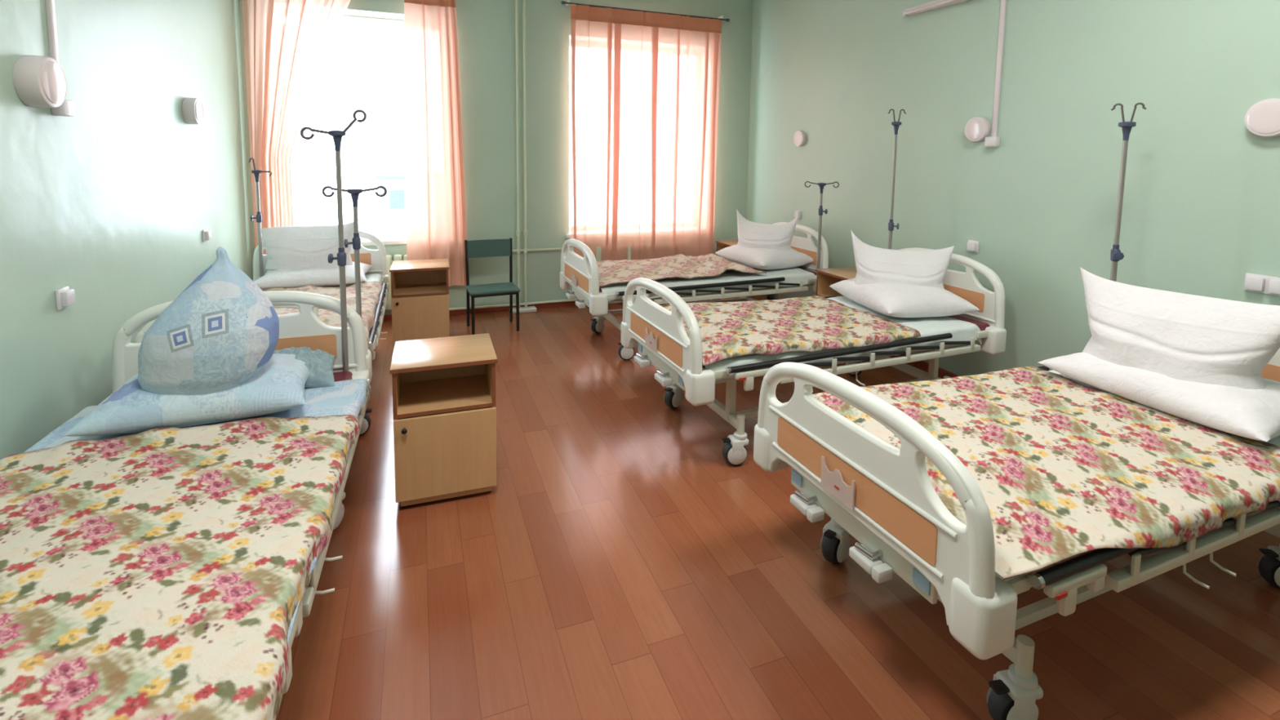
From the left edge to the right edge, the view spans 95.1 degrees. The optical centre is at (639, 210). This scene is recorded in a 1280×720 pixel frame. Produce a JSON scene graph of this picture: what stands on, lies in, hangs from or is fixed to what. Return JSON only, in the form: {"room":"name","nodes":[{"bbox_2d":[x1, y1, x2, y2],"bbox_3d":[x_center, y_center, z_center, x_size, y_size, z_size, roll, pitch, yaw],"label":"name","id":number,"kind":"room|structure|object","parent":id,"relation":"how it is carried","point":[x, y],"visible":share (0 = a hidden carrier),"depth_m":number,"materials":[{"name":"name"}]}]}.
{"room":"hospital room","nodes":[
{"label":"hospital room","id":0,"kind":"room"},
{"bbox_2d":[0,0,252,459],"bbox_3d":[-2.061,-0.263,1.178,0.250,3.450,9.100,-1,6,-21],"label":"wall","id":1,"kind":"structure","parent":0,"point":[112,202],"depth_m":2.74,"materials":[{"name":"green paint"}]},
{"bbox_2d":[12,54,66,107],"bbox_3d":[-2.292,-0.494,2.249,0.085,0.196,0.196,-1,6,-21],"label":"wall lamp","id":2,"kind":"object","parent":1,"relation":"attached to","point":[38,81],"visible":1,"depth_m":2.19,"materials":[{"name":"plastic"}]},
{"bbox_2d":[45,0,75,116],"bbox_3d":[-2.361,-1.246,2.330,0.045,1.720,0.084,-1,6,-21],"label":"cable conduit","id":3,"kind":"object","parent":1,"relation":"attached to","point":[67,108],"visible":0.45,"depth_m":2.37,"materials":[{"name":"plastic"}]},
{"bbox_2d":[55,286,75,310],"bbox_3d":[-2.360,0.359,2.410,0.034,0.082,0.082,-1,6,-21],"label":"wall socket","id":4,"kind":"object","parent":1,"relation":"attached to","point":[64,296],"visible":1,"depth_m":2.39,"materials":[{"name":"white plastic"}]},
{"bbox_2d":[182,97,203,124],"bbox_3d":[-2.880,-0.642,3.783,0.075,0.170,0.170,-1,6,-21],"label":"wall lamp","id":5,"kind":"object","parent":1,"relation":"attached to","point":[192,108],"visible":1,"depth_m":3.73,"materials":[{"name":"plastic"}]},
{"bbox_2d":[202,228,211,241],"bbox_3d":[-2.977,0.170,4.032,0.034,0.082,0.082,-1,6,-21],"label":"wall socket","id":6,"kind":"object","parent":1,"relation":"attached to","point":[206,234],"visible":1,"depth_m":4.00,"materials":[{"name":"white plastic"}]},
{"bbox_2d":[238,0,753,315],"bbox_3d":[-1.140,-0.721,6.113,4.980,3.450,0.420,-1,6,-21],"label":"wall","id":7,"kind":"structure","parent":0,"point":[486,29],"depth_m":5.90,"materials":[{"name":"green paint"}]},
{"bbox_2d":[341,14,406,245],"bbox_3d":[-2.557,-0.751,5.502,1.540,2.130,0.370,-1,6,-21],"label":"window","id":8,"kind":"structure","parent":7,"relation":"in","point":[393,237],"depth_m":5.56,"materials":[{"name":"white paint"}]},
{"bbox_2d":[385,253,407,310],"bbox_3d":[-2.557,0.678,5.422,1.120,0.520,0.085,-1,6,-21],"label":"radiator","id":9,"kind":"object","parent":7,"relation":"attached to","point":[397,257],"visible":0.16,"depth_m":5.47,"materials":[{"name":"white metal"}]},
{"bbox_2d":[382,301,575,320],"bbox_3d":[-1.084,0.989,6.070,4.980,0.055,0.018,-1,6,-21],"label":"baseboard","id":10,"kind":"structure","parent":7,"relation":"attached to","point":[386,317],"depth_m":5.92,"materials":[{"name":"red paint"}]},
{"bbox_2d":[448,0,580,313],"bbox_3d":[-1.300,-0.689,5.745,1.520,3.449,0.120,-1,6,-21],"label":"pipes","id":11,"kind":"object","parent":7,"relation":"attached to","point":[526,308],"visible":0.84,"depth_m":5.85,"materials":[{"name":"metal"}]},
{"bbox_2d":[565,40,570,238],"bbox_3d":[-0.027,-0.778,6.461,1.690,2.075,0.370,-1,6,-21],"label":"window","id":12,"kind":"structure","parent":7,"relation":"in","point":[567,236],"depth_m":6.14,"materials":[{"name":"white paint"}]},
{"bbox_2d":[595,246,631,261],"bbox_3d":[0.062,0.617,6.411,1.280,0.520,0.085,-1,6,-21],"label":"radiator","id":13,"kind":"object","parent":7,"relation":"attached to","point":[598,248],"visible":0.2,"depth_m":6.17,"materials":[{"name":"metal"}]},
{"bbox_2d":[560,0,729,22],"bbox_3d":[0.087,-2.089,6.149,1.884,0.062,0.128,-1,6,-21],"label":"curtain rod","id":14,"kind":"object","parent":7,"relation":"attached to","point":[567,2],"visible":0.95,"depth_m":6.07,"materials":[{"name":"grey plastic"}]},
{"bbox_2d":[570,4,721,261],"bbox_3d":[0.085,-0.662,6.239,1.695,2.820,0.040,-1,6,-21],"label":"sheer curtain","id":15,"kind":"object","parent":14,"relation":"hanging from","point":[645,86],"visible":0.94,"depth_m":6.20,"materials":[{"name":"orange fabric"}]},
{"bbox_3d":[-2.485,-2.029,5.177,1.884,0.062,0.128,-1,6,-21],"label":"curtain rod","id":16,"kind":"object","parent":7,"relation":"attached to","visible":0},
{"bbox_2d":[241,0,350,254],"bbox_3d":[-2.886,-0.613,5.117,0.911,2.780,0.061,-1,6,-21],"label":"sheer curtain","id":17,"kind":"object","parent":16,"relation":"hanging from","point":[287,43],"visible":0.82,"depth_m":5.02,"materials":[{"name":"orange fabric"}]},
{"bbox_2d":[404,0,466,286],"bbox_3d":[-1.911,-0.641,5.482,0.560,2.770,0.063,-2,6,-25],"label":"sheer curtain","id":18,"kind":"object","parent":16,"relation":"hanging from","point":[437,224],"visible":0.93,"depth_m":5.47,"materials":[{"name":"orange fabric"}]},
{"bbox_2d":[275,293,1279,719],"bbox_3d":[0.363,1.456,2.271,5.180,0.120,9.100,-1,6,-21],"label":"floor","id":19,"kind":"structure","parent":0,"point":[615,566],"depth_m":2.11,"materials":[{"name":"laminate"}]},
{"bbox_2d":[111,290,370,694],"bbox_3d":[-1.415,0.943,1.639,1.061,0.974,2.186,-1,6,-19],"label":"hospital bed","id":20,"kind":"object","parent":19,"relation":"on","point":[303,328],"visible":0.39,"depth_m":2.63,"materials":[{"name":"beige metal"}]},
{"bbox_2d":[300,109,366,371],"bbox_3d":[-1.375,0.227,2.675,0.273,1.368,0.067,-1,6,-21],"label":"pole","id":21,"kind":"object","parent":20,"relation":"attached to","point":[337,135],"visible":0.99,"depth_m":2.66,"materials":[{"name":"metal"}]},
{"bbox_2d":[333,371,352,382],"bbox_3d":[-1.418,0.889,1.644,0.870,0.090,2.049,-1,6,-19],"label":"mattress","id":22,"kind":"object","parent":20,"relation":"on","point":[342,375],"visible":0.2,"depth_m":2.66,"materials":[{"name":"red fabric"}]},
{"bbox_2d":[24,378,369,642],"bbox_3d":[-1.406,0.891,1.598,1.042,0.116,1.908,-1,6,-19],"label":"sheet","id":23,"kind":"object","parent":22,"relation":"on","point":[346,397],"visible":0.11,"depth_m":2.27,"materials":[{"name":"blue fabric"}]},
{"bbox_2d":[0,414,359,719],"bbox_3d":[-1.329,0.853,1.386,1.056,0.103,1.503,-1,6,-19],"label":"floral bedspread","id":24,"kind":"object","parent":23,"relation":"on","point":[157,573],"visible":1,"depth_m":1.36,"materials":[{"name":"fabric"}]},
{"bbox_2d":[62,353,311,435],"bbox_3d":[-1.663,0.682,2.283,0.700,0.168,0.520,-2,6,-22],"label":"pillow","id":25,"kind":"object","parent":23,"relation":"on","point":[279,386],"visible":0.71,"depth_m":2.09,"materials":[{"name":"blue fabric"}]},
{"bbox_2d":[137,247,279,395],"bbox_3d":[-1.610,0.444,2.196,0.441,0.610,0.301,0,6,-12],"label":"pillow","id":26,"kind":"object","parent":25,"relation":"on","point":[222,330],"visible":0.86,"depth_m":2.10,"materials":[{"name":"blue fabric"}]},
{"bbox_2d":[273,346,335,387],"bbox_3d":[-1.463,0.677,2.541,0.271,0.169,0.207,-3,6,-32],"label":"pillow","id":27,"kind":"object","parent":23,"relation":"on","point":[320,362],"visible":0.59,"depth_m":2.52,"materials":[{"name":"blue fabric"}]},
{"bbox_2d":[133,230,389,435],"bbox_3d":[-2.221,0.726,3.815,1.061,0.974,2.186,-1,6,-21],"label":"hospital bed","id":28,"kind":"object","parent":19,"relation":"on","point":[375,258],"visible":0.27,"depth_m":4.43,"materials":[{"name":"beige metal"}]},
{"bbox_2d":[248,157,272,277],"bbox_3d":[-2.945,0.151,4.570,0.154,1.121,0.085,-4,8,-44],"label":"pole","id":29,"kind":"object","parent":28,"relation":"attached to","point":[256,172],"visible":0.98,"depth_m":4.54,"materials":[{"name":"metal"}]},
{"bbox_2d":[321,185,386,317],"bbox_3d":[-1.451,0.375,3.014,0.301,1.006,0.070,-1,6,-21],"label":"pole","id":30,"kind":"object","parent":28,"relation":"attached to","point":[354,193],"visible":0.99,"depth_m":2.98,"materials":[{"name":"metal"}]},
{"bbox_3d":[-2.224,0.673,3.820,0.870,0.089,2.049,-1,6,-21],"label":"mattress","id":31,"kind":"object","parent":28,"relation":"on","visible":0},
{"bbox_2d":[261,273,382,289],"bbox_3d":[-2.221,0.673,3.811,0.911,0.120,1.980,-1,6,-21],"label":"sheet","id":32,"kind":"object","parent":31,"relation":"on","point":[375,277],"visible":0.04,"depth_m":4.71,"materials":[{"name":"white fabric"}]},
{"bbox_2d":[253,262,372,288],"bbox_3d":[-2.471,0.478,4.459,0.760,0.143,0.600,-1,6,-21],"label":"pillow","id":33,"kind":"object","parent":32,"relation":"on","point":[318,276],"visible":0.6,"depth_m":4.25,"materials":[{"name":"white fabric"}]},
{"bbox_2d":[260,221,354,270],"bbox_3d":[-2.525,0.254,4.480,0.680,0.370,0.325,-1,6,-15],"label":"pillow","id":34,"kind":"object","parent":33,"relation":"on","point":[308,246],"visible":0.84,"depth_m":4.41,"materials":[{"name":"white fabric"}]},
{"bbox_2d":[262,281,382,351],"bbox_3d":[-2.131,0.653,3.579,0.969,0.166,1.452,-1,6,-21],"label":"floral bedspread","id":35,"kind":"object","parent":32,"relation":"on","point":[370,291],"visible":0.3,"depth_m":3.93,"materials":[{"name":"fabric"}]},
{"bbox_2d":[389,258,449,344],"bbox_3d":[-1.853,0.780,4.966,0.457,0.660,0.441,-1,6,-19],"label":"nightstand","id":36,"kind":"object","parent":19,"relation":"on","point":[420,288],"visible":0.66,"depth_m":4.83,"materials":[{"name":"brown wood"}]},
{"bbox_2d":[393,282,446,295],"bbox_3d":[-1.857,0.671,4.972,0.408,0.016,0.377,-1,6,-19],"label":"shelf","id":37,"kind":"object","parent":36,"relation":"attached to","point":[401,288],"depth_m":4.96,"materials":[{"name":"brown wood"}]},
{"bbox_2d":[389,333,497,507],"bbox_3d":[-0.936,0.996,2.821,0.457,0.660,0.441,-1,6,-20],"label":"nightstand","id":38,"kind":"object","parent":19,"relation":"on","point":[444,409],"visible":1,"depth_m":2.68,"materials":[{"name":"brown wood"}]},
{"bbox_2d":[397,373,492,414],"bbox_3d":[-0.941,0.887,2.828,0.408,0.016,0.377,-1,6,-20],"label":"shelf","id":39,"kind":"object","parent":38,"relation":"attached to","point":[442,393],"depth_m":2.80,"materials":[{"name":"brown wood"}]},
{"bbox_2d":[464,238,519,334],"bbox_3d":[-1.347,0.680,5.345,0.437,0.801,0.380,-2,6,-24],"label":"chair","id":40,"kind":"object","parent":19,"relation":"on","point":[486,247],"visible":0.99,"depth_m":5.39,"materials":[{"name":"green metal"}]},
{"bbox_2d":[560,222,828,359],"bbox_3d":[0.467,0.631,5.172,2.186,0.974,1.061,-1,6,-22],"label":"hospital bed","id":41,"kind":"object","parent":19,"relation":"on","point":[580,275],"visible":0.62,"depth_m":4.80,"materials":[{"name":"white plastic"}]},
{"bbox_2d":[599,266,817,292],"bbox_3d":[0.477,0.578,5.171,2.049,0.090,0.870,-1,6,-22],"label":"mattress","id":42,"kind":"object","parent":41,"relation":"on","point":[814,273],"visible":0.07,"depth_m":5.15,"materials":[{"name":"red fabric"}]},
{"bbox_2d":[599,266,815,301],"bbox_3d":[0.469,0.585,5.167,1.980,0.137,0.913,-1,6,-22],"label":"sheet","id":43,"kind":"object","parent":42,"relation":"on","point":[795,274],"visible":0.24,"depth_m":4.86,"materials":[{"name":"white fabric"}]},
{"bbox_2d":[596,253,766,286],"bbox_3d":[0.213,0.487,5.072,1.491,0.101,0.912,-1,6,-22],"label":"floral bedspread","id":44,"kind":"object","parent":43,"relation":"on","point":[610,272],"visible":0.94,"depth_m":4.97,"materials":[{"name":"fabric"}]},
{"bbox_2d":[715,244,813,269],"bbox_3d":[1.147,0.405,5.426,0.600,0.196,0.720,-2,6,-28],"label":"pillow","id":45,"kind":"object","parent":43,"relation":"on","point":[757,258],"visible":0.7,"depth_m":5.19,"materials":[{"name":"white fabric"}]},
{"bbox_2d":[736,208,798,250],"bbox_3d":[1.139,0.199,5.382,0.599,0.400,0.311,4,6,32],"label":"pillow","id":46,"kind":"object","parent":45,"relation":"on","point":[751,234],"visible":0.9,"depth_m":5.30,"materials":[{"name":"white fabric"}]},
{"bbox_2d":[804,181,839,273],"bbox_3d":[1.569,0.216,5.115,0.293,0.942,0.068,2,6,12],"label":"pole","id":47,"kind":"object","parent":41,"relation":"attached to","point":[821,185],"visible":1,"depth_m":5.09,"materials":[{"name":"metal"}]},
{"bbox_2d":[714,240,767,300],"bbox_3d":[1.093,0.680,6.415,0.441,0.660,0.457,-1,6,-21],"label":"nightstand","id":48,"kind":"object","parent":19,"relation":"on","point":[721,244],"visible":0.07,"depth_m":6.37,"materials":[{"name":"brown wood"}]},
{"bbox_2d":[621,247,1006,465],"bbox_3d":[1.062,0.784,3.641,2.186,0.974,1.061,-2,6,-22],"label":"hospital bed","id":49,"kind":"object","parent":19,"relation":"on","point":[659,334],"visible":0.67,"depth_m":3.22,"materials":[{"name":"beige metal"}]},
{"bbox_2d":[704,296,981,381],"bbox_3d":[1.036,0.739,3.625,1.920,0.133,0.910,-2,6,-22],"label":"mattress","id":50,"kind":"object","parent":49,"relation":"on","point":[961,331],"visible":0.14,"depth_m":3.46,"materials":[{"name":"white fabric"}]},
{"bbox_2d":[662,295,920,365],"bbox_3d":[0.782,0.666,3.514,1.430,0.093,0.956,-2,6,-22],"label":"floral bedspread","id":51,"kind":"object","parent":50,"relation":"on","point":[813,323],"visible":0.88,"depth_m":3.34,"materials":[{"name":"fabric"}]},
{"bbox_2d":[828,278,979,317],"bbox_3d":[1.732,0.554,3.919,0.620,0.198,0.740,0,6,-10],"label":"pillow","id":52,"kind":"object","parent":50,"relation":"on","point":[891,300],"visible":0.73,"depth_m":3.64,"materials":[{"name":"white fabric"}]},
{"bbox_2d":[850,230,954,288],"bbox_3d":[1.732,0.348,3.912,0.640,0.395,0.311,3,6,24],"label":"pillow","id":53,"kind":"object","parent":52,"relation":"on","point":[873,264],"visible":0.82,"depth_m":3.85,"materials":[{"name":"white fabric"}]},
{"bbox_2d":[702,315,990,367],"bbox_3d":[1.072,0.731,3.640,2.049,0.090,0.870,-2,6,-22],"label":"mattress","id":54,"kind":"object","parent":49,"relation":"on","point":[982,326],"visible":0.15,"depth_m":3.66,"materials":[{"name":"red fabric"}]},
{"bbox_2d":[888,108,906,248],"bbox_3d":[1.855,0.012,4.317,0.128,1.504,0.067,3,6,18],"label":"pole","id":55,"kind":"object","parent":49,"relation":"attached to","point":[895,124],"visible":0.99,"depth_m":4.29,"materials":[{"name":"metal"}]},
{"bbox_2d":[815,266,857,297],"bbox_3d":[1.730,0.839,4.825,0.441,0.660,0.457,-1,6,-21],"label":"nightstand","id":56,"kind":"object","parent":19,"relation":"on","point":[825,277],"visible":0.09,"depth_m":4.94,"materials":[{"name":"brown wood"}]},
{"bbox_2d":[819,293,844,297],"bbox_3d":[1.748,0.731,4.821,0.377,0.016,0.408,-1,6,-21],"label":"shelf","id":57,"kind":"object","parent":56,"relation":"attached to","point":[824,295],"depth_m":4.93,"materials":[{"name":"brown wood"}]},
{"bbox_2d":[753,347,1279,719],"bbox_3d":[1.623,0.925,2.235,2.186,0.974,1.061,-1,6,-22],"label":"hospital bed","id":58,"kind":"object","parent":19,"relation":"on","point":[877,492],"visible":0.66,"depth_m":1.65,"materials":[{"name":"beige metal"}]},
{"bbox_2d":[1026,550,1093,574],"bbox_3d":[1.634,0.872,2.234,2.049,0.090,0.870,-1,6,-22],"label":"mattress","id":59,"kind":"object","parent":58,"relation":"on","point":[1093,550],"visible":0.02,"depth_m":1.57,"materials":[{"name":"black fabric"}]},
{"bbox_2d":[1110,102,1146,281],"bbox_3d":[2.396,0.185,2.942,0.116,1.435,0.097,1,5,5],"label":"pole","id":60,"kind":"object","parent":58,"relation":"attached to","point":[1116,255],"visible":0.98,"depth_m":2.91,"materials":[{"name":"metal"}]},
{"bbox_2d":[995,369,1279,581],"bbox_3d":[1.620,0.868,2.229,1.970,0.113,0.910,-1,6,-22],"label":"sheet","id":61,"kind":"object","parent":58,"relation":"on","point":[1275,441],"visible":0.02,"depth_m":2.15,"materials":[{"name":"white fabric"}]},
{"bbox_2d":[783,365,1279,580],"bbox_3d":[1.388,0.828,2.130,1.518,0.118,1.045,-1,6,-22],"label":"floral bedspread","id":62,"kind":"object","parent":61,"relation":"on","point":[1063,468],"visible":0.77,"depth_m":1.90,"materials":[{"name":"fabric"}]},
{"bbox_2d":[1038,351,1279,441],"bbox_3d":[2.275,0.716,2.455,0.620,0.166,0.800,-1,6,-20],"label":"pillow","id":63,"kind":"object","parent":61,"relation":"on","point":[1252,414],"visible":0.63,"depth_m":2.24,"materials":[{"name":"white fabric"}]},
{"bbox_2d":[1080,266,1279,389],"bbox_3d":[2.230,0.503,2.459,0.342,0.405,0.740,-2,6,-28],"label":"pillow","id":64,"kind":"object","parent":63,"relation":"on","point":[1188,337],"visible":0.95,"depth_m":2.36,"materials":[{"name":"white fabric"}]},
{"bbox_2d":[746,0,1279,502],"bbox_3d":[2.830,-0.378,3.026,0.250,3.450,9.100,-1,6,-21],"label":"wall","id":65,"kind":"structure","parent":0,"point":[1201,211],"depth_m":3.66,"materials":[{"name":"green paint"}]},
{"bbox_2d":[794,210,800,218],"bbox_3d":[1.592,0.041,5.928,0.034,0.082,0.082,-1,6,-21],"label":"wall socket","id":66,"kind":"object","parent":65,"relation":"attached to","point":[797,213],"visible":0.9,"depth_m":5.90,"materials":[{"name":"white plastic"}]},
{"bbox_2d":[793,130,806,146],"bbox_3d":[1.594,-0.720,5.853,0.050,0.156,0.156,-1,6,-21],"label":"wall lamp","id":67,"kind":"object","parent":65,"relation":"attached to","point":[800,137],"visible":1,"depth_m":5.82,"materials":[{"name":"plastic"}]},
{"bbox_2d":[767,296,959,377],"bbox_3d":[2.749,1.332,2.967,0.018,0.055,8.530,-1,6,-21],"label":"baseboard","id":68,"kind":"structure","parent":65,"relation":"attached to","point":[922,364],"depth_m":4.44,"materials":[{"name":"red paint"}]},
{"bbox_2d":[902,0,967,16],"bbox_3d":[2.270,-1.475,3.982,0.075,0.060,1.200,-1,6,-21],"label":"lamp","id":69,"kind":"object","parent":65,"relation":"attached to","point":[935,4],"visible":1,"depth_m":4.32,"materials":[{"name":"plastic"}]},
{"bbox_2d":[966,240,979,253],"bbox_3d":[2.303,0.250,4.060,0.034,0.082,0.082,-1,6,-21],"label":"wall socket","id":70,"kind":"object","parent":65,"relation":"attached to","point":[972,246],"visible":1,"depth_m":4.04,"materials":[{"name":"white plastic"}]},
{"bbox_2d":[964,116,991,142],"bbox_3d":[2.298,-0.552,3.994,0.055,0.170,0.170,-1,6,-21],"label":"wall lamp","id":71,"kind":"object","parent":65,"relation":"attached to","point":[977,128],"visible":1,"depth_m":3.96,"materials":[{"name":"plastic"}]},
{"bbox_2d":[984,0,1006,146],"bbox_3d":[2.353,-1.304,3.814,0.045,1.767,0.084,-1,6,-21],"label":"cable conduit","id":72,"kind":"object","parent":65,"relation":"attached to","point":[993,140],"visible":1,"depth_m":3.85,"materials":[{"name":"plastic"}]},
{"bbox_2d":[1244,272,1279,296],"bbox_3d":[2.838,0.338,2.649,0.034,0.082,0.164,-1,6,-21],"label":"wall socket","id":73,"kind":"object","parent":65,"relation":"attached to","point":[1269,285],"visible":1,"depth_m":2.66,"materials":[{"name":"white plastic"}]},
{"bbox_2d":[1244,98,1279,137],"bbox_3d":[2.821,-0.415,2.619,0.055,0.170,0.170,-1,6,-21],"label":"wall lamp","id":74,"kind":"object","parent":65,"relation":"attached to","point":[1262,118],"visible":1,"depth_m":2.62,"materials":[{"name":"plastic"}]},
{"label":"outside","id":75,"kind":"structure","parent":0,"visible":0},
{"bbox_2d":[298,181,570,231],"bbox_3d":[-22.889,-0.218,60.553,120.000,0.200,111.050,-1,6,-21],"label":"snowy ground","id":76,"kind":"structure","parent":75,"point":[315,208],"depth_m":60.91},
{"bbox_2d":[374,172,406,231],"bbox_3d":[-13.618,-0.298,38.847,6.700,4.300,6.500,-1,6,-21],"label":"building","id":77,"kind":"structure","parent":76,"relation":"on","point":[393,204],"depth_m":35.16,"materials":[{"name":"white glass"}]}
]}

